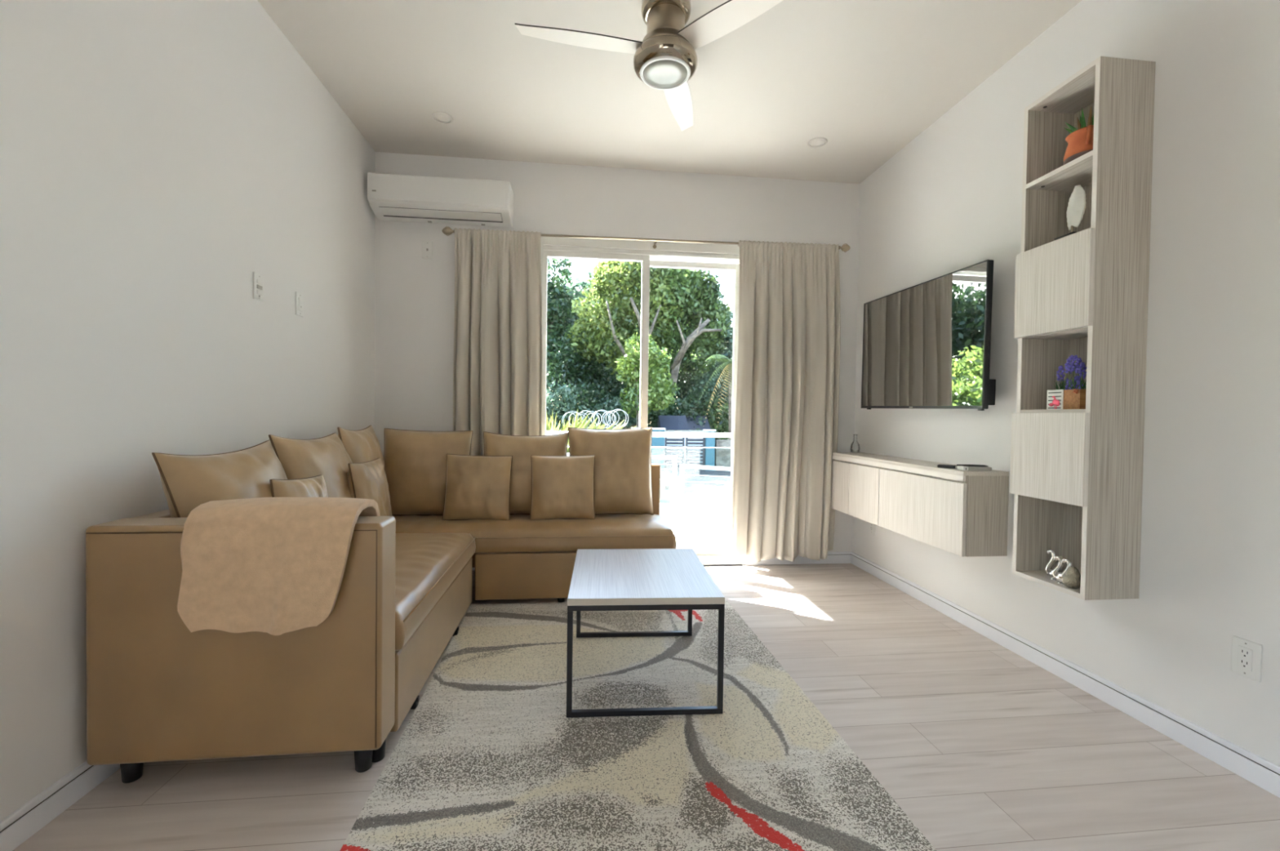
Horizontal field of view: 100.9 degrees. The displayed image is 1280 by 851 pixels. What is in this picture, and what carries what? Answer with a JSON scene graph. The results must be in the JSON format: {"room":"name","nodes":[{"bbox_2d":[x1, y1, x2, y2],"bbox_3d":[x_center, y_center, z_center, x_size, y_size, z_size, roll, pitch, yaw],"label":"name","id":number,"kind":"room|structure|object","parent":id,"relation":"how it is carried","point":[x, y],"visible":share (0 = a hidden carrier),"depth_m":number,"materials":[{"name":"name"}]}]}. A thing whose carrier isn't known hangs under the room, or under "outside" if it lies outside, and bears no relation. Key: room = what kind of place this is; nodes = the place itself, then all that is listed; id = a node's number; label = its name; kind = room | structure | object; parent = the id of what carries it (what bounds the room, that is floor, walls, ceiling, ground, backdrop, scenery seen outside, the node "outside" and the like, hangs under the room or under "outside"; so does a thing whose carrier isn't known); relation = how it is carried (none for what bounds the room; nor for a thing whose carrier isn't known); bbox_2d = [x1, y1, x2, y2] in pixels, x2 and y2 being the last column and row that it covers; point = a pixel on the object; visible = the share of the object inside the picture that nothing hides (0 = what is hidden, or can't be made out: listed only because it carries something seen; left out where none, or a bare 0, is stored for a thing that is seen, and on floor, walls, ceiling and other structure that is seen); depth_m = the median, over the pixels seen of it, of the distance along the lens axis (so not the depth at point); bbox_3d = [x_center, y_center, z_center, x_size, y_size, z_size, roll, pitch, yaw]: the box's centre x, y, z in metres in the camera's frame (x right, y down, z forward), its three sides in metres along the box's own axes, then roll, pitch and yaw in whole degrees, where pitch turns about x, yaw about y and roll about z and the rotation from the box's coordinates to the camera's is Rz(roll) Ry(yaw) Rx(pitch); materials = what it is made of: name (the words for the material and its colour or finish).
{"room":"living room","nodes":[
{"label":"living room","id":0,"kind":"room"},
{"bbox_2d":[0,0,375,820],"bbox_3d":[-1.520,-0.302,0.108,0.150,3.036,7.470,1,1,-6],"label":"wall","id":1,"kind":"structure","parent":0,"point":[157,157],"depth_m":1.71,"materials":[{"name":"white paint"}]},
{"bbox_2d":[0,760,119,850],"bbox_3d":[-1.455,1.053,0.143,0.016,0.088,7.170,1,1,-6],"label":"baseboard","id":2,"kind":"structure","parent":1,"relation":"attached to","point":[21,824],"depth_m":1.43,"materials":[{"name":"white paint"}]},
{"bbox_2d":[253,271,263,302],"bbox_3d":[-1.690,-0.613,2.343,0.010,0.118,0.072,1,1,-6],"label":"light switch","id":3,"kind":"object","parent":1,"relation":"attached to","point":[258,279],"visible":1,"depth_m":2.33,"materials":[{"name":"white plastic"}]},
{"bbox_2d":[295,291,303,316],"bbox_3d":[-1.728,-0.614,2.686,0.011,0.116,0.072,1,1,-6],"label":"light switch","id":4,"kind":"object","parent":1,"relation":"attached to","point":[299,296],"visible":1,"depth_m":2.68,"materials":[{"name":"white plastic"}]},
{"bbox_2d":[373,151,859,564],"bbox_3d":[-0.101,-0.354,3.953,3.536,3.036,0.150,1,1,-6],"label":"wall","id":5,"kind":"structure","parent":0,"point":[415,295],"depth_m":3.81,"materials":[{"name":"white paint"}]},
{"bbox_2d":[422,240,432,258],"bbox_3d":[-1.488,-1.229,3.697,0.072,0.117,0.010,1,1,-6],"label":"wall jack","id":6,"kind":"object","parent":5,"relation":"attached to","point":[427,246],"visible":1,"depth_m":3.69,"materials":[{"name":"white plastic"}]},
{"bbox_2d":[367,172,513,226],"bbox_3d":[-1.341,-1.531,3.600,0.910,0.251,0.224,1,1,-6],"label":"air conditioner","id":7,"kind":"object","parent":5,"relation":"attached to","point":[390,197],"visible":1,"depth_m":3.52,"materials":[{"name":"white plastic"}]},
{"bbox_2d":[540,236,742,566],"bbox_3d":[0.023,-0.157,3.952,1.535,2.405,0.167,1,1,-6],"label":"door","id":8,"kind":"structure","parent":5,"relation":"in","point":[674,255],"depth_m":3.91,"materials":[{"name":"white plastic"}]},
{"bbox_2d":[441,226,850,252],"bbox_3d":[0.104,-1.329,3.818,2.946,0.090,0.124,1,1,-6],"label":"curtain rod","id":9,"kind":"object","parent":5,"relation":"attached to","point":[447,231],"visible":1,"depth_m":3.77,"materials":[{"name":"silver metal"}]},
{"bbox_2d":[453,227,542,455],"bbox_3d":[-0.978,-0.190,3.668,0.620,2.329,0.123,1,1,-6],"label":"curtain","id":10,"kind":"object","parent":9,"relation":"hanging from","point":[497,359],"visible":0.7,"depth_m":3.65,"materials":[{"name":"fabric"}]},
{"bbox_2d":[730,240,839,561],"bbox_3d":[1.078,-0.177,3.901,0.811,2.349,0.132,1,1,-6],"label":"curtain","id":11,"kind":"object","parent":9,"relation":"hanging from","point":[786,429],"visible":1,"depth_m":3.88,"materials":[{"name":"fabric"}]},
{"bbox_2d":[745,551,850,564],"bbox_3d":[1.214,1.016,4.046,0.839,0.088,0.016,1,1,-6],"label":"baseboard","id":12,"kind":"structure","parent":5,"relation":"attached to","point":[842,557],"depth_m":4.05,"materials":[{"name":"white paint"}]},
{"bbox_2d":[12,563,1279,850],"bbox_3d":[0.297,1.177,0.299,3.836,0.120,7.380,1,1,-6],"label":"floor","id":13,"kind":"structure","parent":0,"point":[982,746],"depth_m":1.68,"materials":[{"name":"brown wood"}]},
{"bbox_2d":[85,462,676,782],"bbox_3d":[-0.718,0.668,2.627,1.979,0.785,2.056,1,1,-6],"label":"sectional sofa","id":14,"kind":"object","parent":13,"relation":"on","point":[158,690],"visible":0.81,"depth_m":1.57,"materials":[{"name":"beige leather"}]},
{"bbox_2d":[151,440,287,517],"bbox_3d":[-1.413,0.336,1.882,0.274,0.548,0.475,1,1,1],"label":"cushion","id":15,"kind":"object","parent":14,"relation":"on","point":[188,482],"visible":0.32,"depth_m":1.75,"materials":[{"name":"leather"}]},
{"bbox_2d":[177,497,380,635],"bbox_3d":[-1.084,0.408,1.614,0.473,0.372,0.251,1,1,-6],"label":"blanket","id":16,"kind":"object","parent":14,"relation":"on","point":[274,566],"visible":0.98,"depth_m":1.51,"materials":[{"name":"beige fabric"}]},
{"bbox_2d":[269,474,328,497],"bbox_3d":[-1.291,0.398,2.030,0.164,0.413,0.291,1,1,9],"label":"throw pillow","id":17,"kind":"object","parent":14,"relation":"on","point":[314,486],"visible":0.28,"depth_m":1.99,"materials":[{"name":"leather"}]},
{"bbox_2d":[268,432,352,497],"bbox_3d":[-1.505,0.312,2.507,0.274,0.555,0.536,1,1,0],"label":"cushion","id":18,"kind":"object","parent":14,"relation":"on","point":[327,455],"visible":0.44,"depth_m":2.40,"materials":[{"name":"leather"}]},
{"bbox_2d":[337,425,390,497],"bbox_3d":[-1.570,0.289,3.016,0.207,0.573,0.510,1,1,-6],"label":"cushion","id":19,"kind":"object","parent":14,"relation":"on","point":[362,445],"visible":0.34,"depth_m":2.89,"materials":[{"name":"leather"}]},
{"bbox_2d":[346,457,392,515],"bbox_3d":[-1.371,0.383,2.692,0.149,0.411,0.340,1,1,-6],"label":"throw pillow","id":20,"kind":"object","parent":14,"relation":"on","point":[367,479],"visible":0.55,"depth_m":2.63,"materials":[{"name":"leather"}]},
{"bbox_2d":[383,427,472,515],"bbox_3d":[-1.350,0.298,3.337,0.556,0.556,0.221,1,1,-6],"label":"cushion","id":21,"kind":"object","parent":14,"relation":"on","point":[415,460],"visible":0.62,"depth_m":3.26,"materials":[{"name":"leather"}]},
{"bbox_2d":[395,532,475,650],"bbox_3d":[-1.224,0.665,2.354,0.722,0.158,1.262,1,1,-6],"label":"cushion","id":22,"kind":"object","parent":14,"relation":"on","point":[428,564],"depth_m":2.29,"materials":[{"name":"beige leather"}]},
{"bbox_2d":[442,453,512,519],"bbox_3d":[-0.987,0.378,3.216,0.407,0.408,0.151,1,1,-6],"label":"throw pillow","id":23,"kind":"object","parent":14,"relation":"on","point":[477,486],"visible":1,"depth_m":3.17,"materials":[{"name":"leather"}]},
{"bbox_2d":[483,431,568,514],"bbox_3d":[-0.739,0.310,3.407,0.547,0.538,0.219,1,1,-6],"label":"cushion","id":24,"kind":"object","parent":14,"relation":"on","point":[521,447],"visible":0.47,"depth_m":3.34,"materials":[{"name":"leather"}]},
{"bbox_2d":[392,513,676,552],"bbox_3d":[-0.744,0.649,3.289,1.883,0.162,0.504,1,1,-6],"label":"seat cushion","id":25,"kind":"object","parent":14,"relation":"on","point":[520,533],"depth_m":3.11,"materials":[{"name":"beige leather"}]},
{"bbox_2d":[529,454,595,519],"bbox_3d":[-0.477,0.384,3.275,0.399,0.401,0.152,1,1,-6],"label":"throw pillow","id":26,"kind":"object","parent":14,"relation":"on","point":[562,486],"visible":1,"depth_m":3.23,"materials":[{"name":"leather"}]},
{"bbox_2d":[568,426,653,515],"bbox_3d":[-0.192,0.299,3.468,0.567,0.583,0.236,1,1,-6],"label":"cushion","id":27,"kind":"object","parent":14,"relation":"on","point":[623,484],"visible":0.82,"depth_m":3.40,"materials":[{"name":"leather"}]},
{"bbox_2d":[340,598,936,850],"bbox_3d":[-0.077,1.076,1.960,1.548,0.012,2.453,1,1,-6],"label":"area rug","id":28,"kind":"object","parent":13,"relation":"on","point":[490,757],"visible":0.93,"depth_m":1.71,"materials":[{"name":"beige carpet"}]},
{"bbox_2d":[566,548,724,717],"bbox_3d":[-0.002,0.845,2.301,0.582,0.438,0.717,1,1,-4],"label":"coffee table","id":29,"kind":"object","parent":28,"relation":"on","point":[602,579],"visible":1,"depth_m":2.06,"materials":[{"name":"laminate"}]},
{"bbox_2d":[257,0,1081,183],"bbox_3d":[0.333,-1.859,0.287,3.836,0.120,7.470,1,1,-6],"label":"ceiling","id":30,"kind":"structure","parent":0,"point":[866,77],"depth_m":2.80,"materials":[{"name":"grey paint"}]},
{"bbox_2d":[431,111,453,124],"bbox_3d":[-1.204,-1.869,3.218,0.124,0.008,0.124,1,1,-6],"label":"recessed light","id":31,"kind":"object","parent":30,"relation":"in","point":[439,117],"visible":1,"depth_m":3.21,"materials":[{"name":"grey paint"}]},
{"bbox_2d":[515,0,783,130],"bbox_3d":[0.161,-1.684,2.462,1.157,0.314,0.937,1,1,14],"label":"ceiling fan","id":32,"kind":"object","parent":30,"relation":"hanging from","point":[666,59],"visible":1,"depth_m":2.22,"materials":[{"name":"silver metal"}]},
{"bbox_2d":[807,137,827,147],"bbox_3d":[1.159,-1.842,3.449,0.124,0.008,0.124,1,1,-6],"label":"recessed light","id":33,"kind":"object","parent":30,"relation":"in","point":[816,142],"visible":1,"depth_m":3.44,"materials":[{"name":"grey paint"}]},
{"bbox_2d":[852,0,1279,765],"bbox_3d":[2.143,-0.261,0.525,0.150,3.036,7.470,1,1,-6],"label":"wall","id":34,"kind":"structure","parent":0,"point":[949,200],"depth_m":1.90,"materials":[{"name":"white paint"}]},
{"bbox_2d":[869,522,875,534],"bbox_3d":[1.677,0.726,3.816,0.010,0.112,0.070,1,1,-6],"label":"power outlet","id":35,"kind":"object","parent":34,"relation":"attached to","point":[872,526],"visible":0.59,"depth_m":3.81,"materials":[{"name":"white plastic"}]},
{"bbox_2d":[870,522,873,530],"bbox_3d":[1.673,0.726,3.815,0.003,0.065,0.034,1,1,-6],"label":"receptacle","id":36,"kind":"object","parent":35,"relation":"attached to","point":[871,524],"depth_m":3.82,"materials":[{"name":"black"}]},
{"bbox_2d":[830,452,1008,556],"bbox_3d":[1.623,0.423,3.284,0.244,0.418,1.377,1,1,-6],"label":"media console","id":37,"kind":"object","parent":34,"relation":"attached to","point":[958,512],"visible":0.91,"depth_m":2.86,"materials":[{"name":"laminate"}]},
{"bbox_2d":[850,434,860,453],"bbox_3d":[1.592,0.133,3.908,0.068,0.135,0.068,1,1,-6],"label":"glass vase","id":38,"kind":"object","parent":37,"relation":"on","point":[851,444],"visible":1,"depth_m":3.90,"materials":[{"name":"glass"}]},
{"bbox_2d":[937,463,955,468],"bbox_3d":[1.621,0.214,2.765,0.110,0.018,0.040,2,1,36],"label":"remote control","id":39,"kind":"object","parent":37,"relation":"on","point":[950,466],"visible":0.87,"depth_m":2.76,"materials":[{"name":"black plastic"}]},
{"bbox_2d":[955,465,991,470],"bbox_3d":[1.688,0.215,2.693,0.157,0.020,0.098,1,1,-6],"label":"box","id":40,"kind":"object","parent":37,"relation":"on","point":[957,467],"visible":0.94,"depth_m":2.65,"materials":[{"name":"grey plastic"}]},
{"bbox_2d":[956,464,987,466],"bbox_3d":[1.704,0.205,2.709,0.143,0.010,0.010,1,1,15],"label":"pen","id":41,"kind":"object","parent":40,"relation":"on","point":[957,464],"visible":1,"depth_m":2.71,"materials":[{"name":"black plastic"}]},
{"bbox_2d":[861,259,995,410],"bbox_3d":[1.702,-0.467,3.189,0.128,0.763,1.140,1,1,-6],"label":"television","id":42,"kind":"object","parent":34,"relation":"attached to","point":[926,344],"visible":1,"depth_m":3.01,"materials":[{"name":"black plastic"}]},
{"bbox_2d":[850,551,1279,797],"bbox_3d":[2.042,1.092,0.540,0.016,0.088,7.170,1,1,-6],"label":"baseboard","id":43,"kind":"structure","parent":34,"relation":"attached to","point":[1265,774],"depth_m":2.09,"materials":[{"name":"white paint"}]},
{"bbox_2d":[1009,56,1155,599],"bbox_3d":[1.759,-0.352,2.132,0.250,2.006,0.336,1,1,-6],"label":"wall shelf","id":44,"kind":"object","parent":34,"relation":"attached to","point":[1076,479],"visible":0.99,"depth_m":1.99,"materials":[{"name":"laminate"}]},
{"bbox_2d":[1044,549,1063,580],"bbox_3d":[1.700,0.572,2.163,0.044,0.118,0.082,1,1,-6],"label":"swan figurine","id":45,"kind":"object","parent":44,"relation":"on","point":[1048,569],"visible":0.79,"depth_m":2.17,"materials":[{"name":"silver metal"}]},
{"bbox_2d":[1052,555,1063,584],"bbox_3d":[1.690,0.580,2.114,0.046,0.104,0.082,1,1,-6],"label":"swan figurine","id":46,"kind":"object","parent":44,"relation":"on","point":[1056,574],"visible":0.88,"depth_m":2.12,"materials":[{"name":"silver metal"}]},
{"bbox_2d":[1046,355,1086,408],"bbox_3d":[1.740,-0.172,2.107,0.128,0.217,0.159,1,1,-6],"label":"flower planter","id":47,"kind":"object","parent":44,"relation":"on","point":[1071,394],"visible":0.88,"depth_m":2.10,"materials":[{"name":"brown wood"}]},
{"bbox_2d":[1054,184,1086,239],"bbox_3d":[1.732,-0.850,2.115,0.070,0.220,0.088,1,1,-6],"label":"sculpture","id":48,"kind":"object","parent":44,"relation":"on","point":[1076,208],"visible":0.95,"depth_m":2.10,"materials":[{"name":"white ceramic"}]},
{"bbox_2d":[1061,558,1080,588],"bbox_3d":[1.686,0.581,2.065,0.058,0.108,0.082,1,1,-6],"label":"swan figurine","id":49,"kind":"object","parent":44,"relation":"on","point":[1071,579],"visible":0.98,"depth_m":2.05,"materials":[{"name":"silver metal"}]},
{"bbox_2d":[1063,106,1093,164],"bbox_3d":[1.776,-1.137,2.088,0.154,0.228,0.154,1,1,-6],"label":"aloe","id":50,"kind":"object","parent":44,"relation":"on","point":[1080,141],"visible":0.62,"depth_m":2.06,"materials":[{"name":"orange ceramic"}]},
{"bbox_2d":[1231,635,1262,681],"bbox_3d":[1.920,0.737,1.674,0.010,0.118,0.074,1,1,-6],"label":"power outlet","id":51,"kind":"object","parent":34,"relation":"attached to","point":[1246,655],"visible":1,"depth_m":1.67,"materials":[{"name":"white plastic"}]},
{"bbox_2d":[1237,644,1253,671],"bbox_3d":[1.917,0.737,1.674,0.003,0.068,0.036,1,1,-6],"label":"receptacle","id":52,"kind":"object","parent":51,"relation":"attached to","point":[1245,652],"depth_m":1.67,"materials":[{"name":"white plastic"}]},
{"bbox_2d":[1063,124,1093,164],"bbox_3d":[1.772,-1.089,2.092,0.148,0.133,0.148,1,1,-6],"label":"pot","id":53,"kind":"object","parent":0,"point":[1080,142],"depth_m":2.06,"materials":[{"name":"orange ceramic"}]},
{"label":"outside","id":54,"kind":"structure","parent":0,"visible":0},
{"bbox_2d":[660,463,730,493],"bbox_3d":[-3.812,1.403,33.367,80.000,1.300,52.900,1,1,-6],"label":"ground","id":55,"kind":"structure","parent":54,"point":[692,478],"depth_m":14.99,"materials":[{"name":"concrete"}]},
{"bbox_2d":[546,257,582,395],"bbox_3d":[-4.152,-3.252,22.012,3.658,8.632,3.842,1,1,-6],"label":"broadleaf tree","id":56,"kind":"object","parent":55,"relation":"on","point":[558,312],"visible":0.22,"depth_m":21.78,"materials":[{"name":"green plant"}]},
{"bbox_2d":[546,379,582,431],"bbox_3d":[-3.225,-0.180,17.910,2.557,2.701,2.424,1,1,-6],"label":"shrub","id":57,"kind":"object","parent":55,"relation":"on","point":[550,410],"visible":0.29,"depth_m":17.49,"materials":[{"name":"green plant"}]},
{"bbox_2d":[546,323,604,413],"bbox_3d":[-2.868,-1.346,20.171,3.023,4.910,2.675,1,1,-6],"label":"shrub","id":58,"kind":"object","parent":55,"relation":"on","point":[562,355],"visible":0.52,"depth_m":19.73,"materials":[{"name":"green plant"}]},
{"bbox_2d":[553,382,613,430],"bbox_3d":[-1.954,-0.102,18.490,2.647,2.870,2.458,1,1,-6],"label":"shrub","id":59,"kind":"object","parent":55,"relation":"on","point":[588,398],"visible":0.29,"depth_m":17.96,"materials":[{"name":"green plant"}]},
{"bbox_2d":[554,348,625,409],"bbox_3d":[-1.947,-1.017,21.136,3.024,4.242,2.790,1,1,-6],"label":"shrub","id":60,"kind":"object","parent":55,"relation":"on","point":[595,379],"visible":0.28,"depth_m":20.82,"materials":[{"name":"green plant"}]},
{"bbox_2d":[546,408,635,453],"bbox_3d":[-2.227,0.678,12.895,4.562,2.245,4.298,1,1,-6],"label":"ornamental grass","id":61,"kind":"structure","parent":55,"relation":"on","point":[575,424],"depth_m":12.65,"materials":[{"name":"yellow plant"}]},
{"bbox_2d":[549,267,637,391],"bbox_3d":[-2.345,-3.297,25.507,5.400,8.636,4.511,1,1,9],"label":"broadleaf tree","id":62,"kind":"object","parent":55,"relation":"on","point":[577,291],"visible":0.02,"depth_m":24.33,"materials":[{"name":"green plant"}]},
{"bbox_2d":[587,328,627,427],"bbox_3d":[-1.202,-1.721,23.445,3.047,5.584,2.957,1,1,-10],"label":"shrub","id":63,"kind":"object","parent":55,"relation":"on","point":[618,328],"visible":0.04,"depth_m":23.25,"materials":[{"name":"green plant"}]},
{"bbox_2d":[580,392,636,429],"bbox_3d":[-1.096,0.088,18.022,2.111,2.377,2.171,1,1,-6],"label":"shrub","id":64,"kind":"object","parent":55,"relation":"on","point":[612,406],"visible":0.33,"depth_m":17.64,"materials":[{"name":"green plant"}]},
{"bbox_2d":[564,259,684,427],"bbox_3d":[-0.587,-2.883,20.177,4.660,8.061,2.820,1,1,-6],"label":"broadleaf tree","id":65,"kind":"object","parent":55,"relation":"on","point":[614,282],"visible":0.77,"depth_m":19.52,"materials":[{"name":"green plant"}]},
{"bbox_2d":[605,369,674,428],"bbox_3d":[-0.141,-0.687,21.630,3.234,3.612,2.851,1,1,-6],"label":"shrub","id":66,"kind":"object","parent":55,"relation":"on","point":[622,385],"visible":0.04,"depth_m":21.16,"materials":[{"name":"green plant"}]},
{"bbox_2d":[615,331,678,427],"bbox_3d":[0.237,-0.919,17.369,2.220,4.243,1.430,0,1,-24],"label":"slender tree","id":67,"kind":"object","parent":55,"relation":"on","point":[655,371],"visible":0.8,"depth_m":17.09,"materials":[{"name":"green plant"}]},
{"bbox_2d":[631,427,665,470],"bbox_3d":[0.248,0.723,16.199,1.010,1.300,0.360,1,1,-6],"label":"wall","id":68,"kind":"structure","parent":55,"relation":"on","point":[656,441],"depth_m":16.08,"materials":[{"name":"teal paint"}]},
{"bbox_2d":[664,436,705,466],"bbox_3d":[1.380,0.802,16.279,1.240,0.970,0.060,1,1,-6],"label":"gate","id":69,"kind":"object","parent":68,"relation":"attached to","point":[682,439],"visible":0.73,"depth_m":16.25,"materials":[{"name":"white metal"}]},
{"bbox_2d":[631,385,687,427],"bbox_3d":[0.816,-0.255,19.137,2.360,2.868,2.220,1,1,-10],"label":"shrub","id":70,"kind":"object","parent":55,"relation":"on","point":[653,415],"visible":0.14,"depth_m":18.59,"materials":[{"name":"green plant"}]},
{"bbox_2d":[660,478,679,502],"bbox_3d":[-1.425,1.578,8.481,4.120,1.430,0.290,1,1,-6],"label":"wall","id":71,"kind":"structure","parent":55,"relation":"on","point":[669,487],"depth_m":8.58,"materials":[{"name":"white"}]},
{"bbox_2d":[566,453,677,479],"bbox_3d":[-1.378,0.626,8.513,4.000,0.475,0.060,1,1,-6],"label":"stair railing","id":72,"kind":"object","parent":71,"relation":"on","point":[674,459],"visible":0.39,"depth_m":8.71,"materials":[{"name":"white metal"}]},
{"bbox_2d":[657,415,688,463],"bbox_3d":[1.090,0.478,18.152,0.940,1.640,1.240,1,1,-6],"label":"house","id":73,"kind":"structure","parent":55,"relation":"on","point":[671,423],"depth_m":17.71,"materials":[{"name":"white"}]},
{"bbox_2d":[653,345,701,410],"bbox_3d":[1.395,-1.356,22.681,3.003,4.952,2.905,0,1,-26],"label":"shrub","id":74,"kind":"object","parent":55,"relation":"on","point":[681,382],"visible":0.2,"depth_m":22.12,"materials":[{"name":"green plant"}]},
{"bbox_2d":[635,267,732,393],"bbox_3d":[1.720,-2.806,20.875,3.472,7.965,3.421,1,1,23],"label":"broadleaf tree","id":75,"kind":"object","parent":55,"relation":"on","point":[693,291],"visible":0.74,"depth_m":20.34,"materials":[{"name":"green plant"}]},
{"bbox_2d":[649,290,730,399],"bbox_3d":[2.094,-3.098,25.962,5.225,8.341,3.962,0,1,-14],"label":"broadleaf tree","id":76,"kind":"object","parent":55,"relation":"on","point":[722,295],"visible":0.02,"depth_m":25.02,"materials":[{"name":"green plant"}]},
{"bbox_2d":[685,415,711,462],"bbox_3d":[1.898,0.478,18.747,0.940,1.640,1.240,1,1,-6],"label":"house","id":77,"kind":"structure","parent":55,"relation":"on","point":[691,424],"depth_m":18.27,"materials":[{"name":"white"}]},
{"bbox_2d":[671,380,726,432],"bbox_3d":[1.928,-0.209,19.259,2.320,2.889,2.327,1,1,24],"label":"shrub","id":78,"kind":"object","parent":55,"relation":"on","point":[691,411],"visible":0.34,"depth_m":18.94,"materials":[{"name":"green plant"}]},
{"bbox_2d":[677,356,726,408],"bbox_3d":[2.937,-1.054,23.756,3.447,4.351,3.053,1,1,-6],"label":"shrub","id":79,"kind":"object","parent":55,"relation":"on","point":[694,357],"visible":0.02,"depth_m":23.44,"materials":[{"name":"green plant"}]},
{"bbox_2d":[679,493,725,502],"bbox_3d":[2.799,1.760,9.020,4.360,1.160,0.220,1,1,-6],"label":"wall","id":80,"kind":"structure","parent":55,"relation":"on","point":[686,498],"depth_m":8.68,"materials":[{"name":"white"}]},
{"bbox_2d":[680,463,730,495],"bbox_3d":[2.772,0.923,8.990,4.240,0.513,0.060,1,1,-6],"label":"stair railing","id":81,"kind":"object","parent":80,"relation":"on","point":[682,466],"visible":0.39,"depth_m":8.76,"materials":[{"name":"white metal"}]},
{"bbox_2d":[702,429,715,470],"bbox_3d":[2.150,0.760,16.416,0.320,1.270,0.360,1,1,-6],"label":"wall","id":82,"kind":"structure","parent":55,"relation":"on","point":[709,453],"depth_m":16.27,"materials":[{"name":"teal paint"}]},
{"bbox_2d":[687,301,733,416],"bbox_3d":[3.494,-1.972,22.003,3.000,6.268,3.128,1,1,16],"label":"broadleaf tree","id":83,"kind":"object","parent":55,"relation":"on","point":[728,352],"visible":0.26,"depth_m":21.30,"materials":[{"name":"green plant"}]},
{"bbox_2d":[696,354,732,439],"bbox_3d":[3.069,-0.601,18.032,2.426,3.663,2.267,1,1,-6],"label":"palm tree","id":84,"kind":"object","parent":55,"relation":"on","point":[729,362],"visible":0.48,"depth_m":17.97,"materials":[{"name":"green plant"}]},
{"bbox_2d":[700,392,728,439],"bbox_3d":[2.795,0.007,19.402,1.819,2.389,1.975,1,1,-6],"label":"shrub","id":85,"kind":"object","parent":55,"relation":"on","point":[724,412],"visible":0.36,"depth_m":18.83,"materials":[{"name":"green plant"}]},
{"bbox_2d":[714,439,731,466],"bbox_3d":[6.218,0.965,16.907,7.800,0.950,0.250,1,1,-6],"label":"stone wall","id":86,"kind":"structure","parent":55,"relation":"on","point":[722,455],"depth_m":16.37,"materials":[{"name":"white stone"}]},
{"bbox_3d":[-7.004,0.706,15.400,13.580,1.170,0.250,1,1,-6],"label":"stone wall","id":87,"kind":"structure","parent":55,"relation":"on","visible":0},
{"bbox_2d":[561,408,628,428],"bbox_3d":[-1.355,-0.175,16.019,2.009,0.674,0.256,1,1,-6],"label":"wire","id":88,"kind":"object","parent":87,"relation":"on","point":[606,411],"visible":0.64,"depth_m":16.01,"materials":[{"name":"white metal"}]},
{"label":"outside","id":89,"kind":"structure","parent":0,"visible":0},
{"bbox_2d":[659,506,729,544],"bbox_3d":[-0.046,1.205,5.590,8.000,0.200,3.030,1,1,-6],"label":"deck","id":90,"kind":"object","parent":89,"point":[689,526],"depth_m":5.92,"materials":[{"name":"white tile"}]},
{"bbox_2d":[546,431,731,507],"bbox_3d":[-0.192,0.581,6.936,7.800,0.995,0.070,1,1,-6],"label":"balcony railing","id":91,"kind":"object","parent":90,"relation":"on","point":[548,433],"visible":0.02,"depth_m":7.00,"materials":[{"name":"white metal"}]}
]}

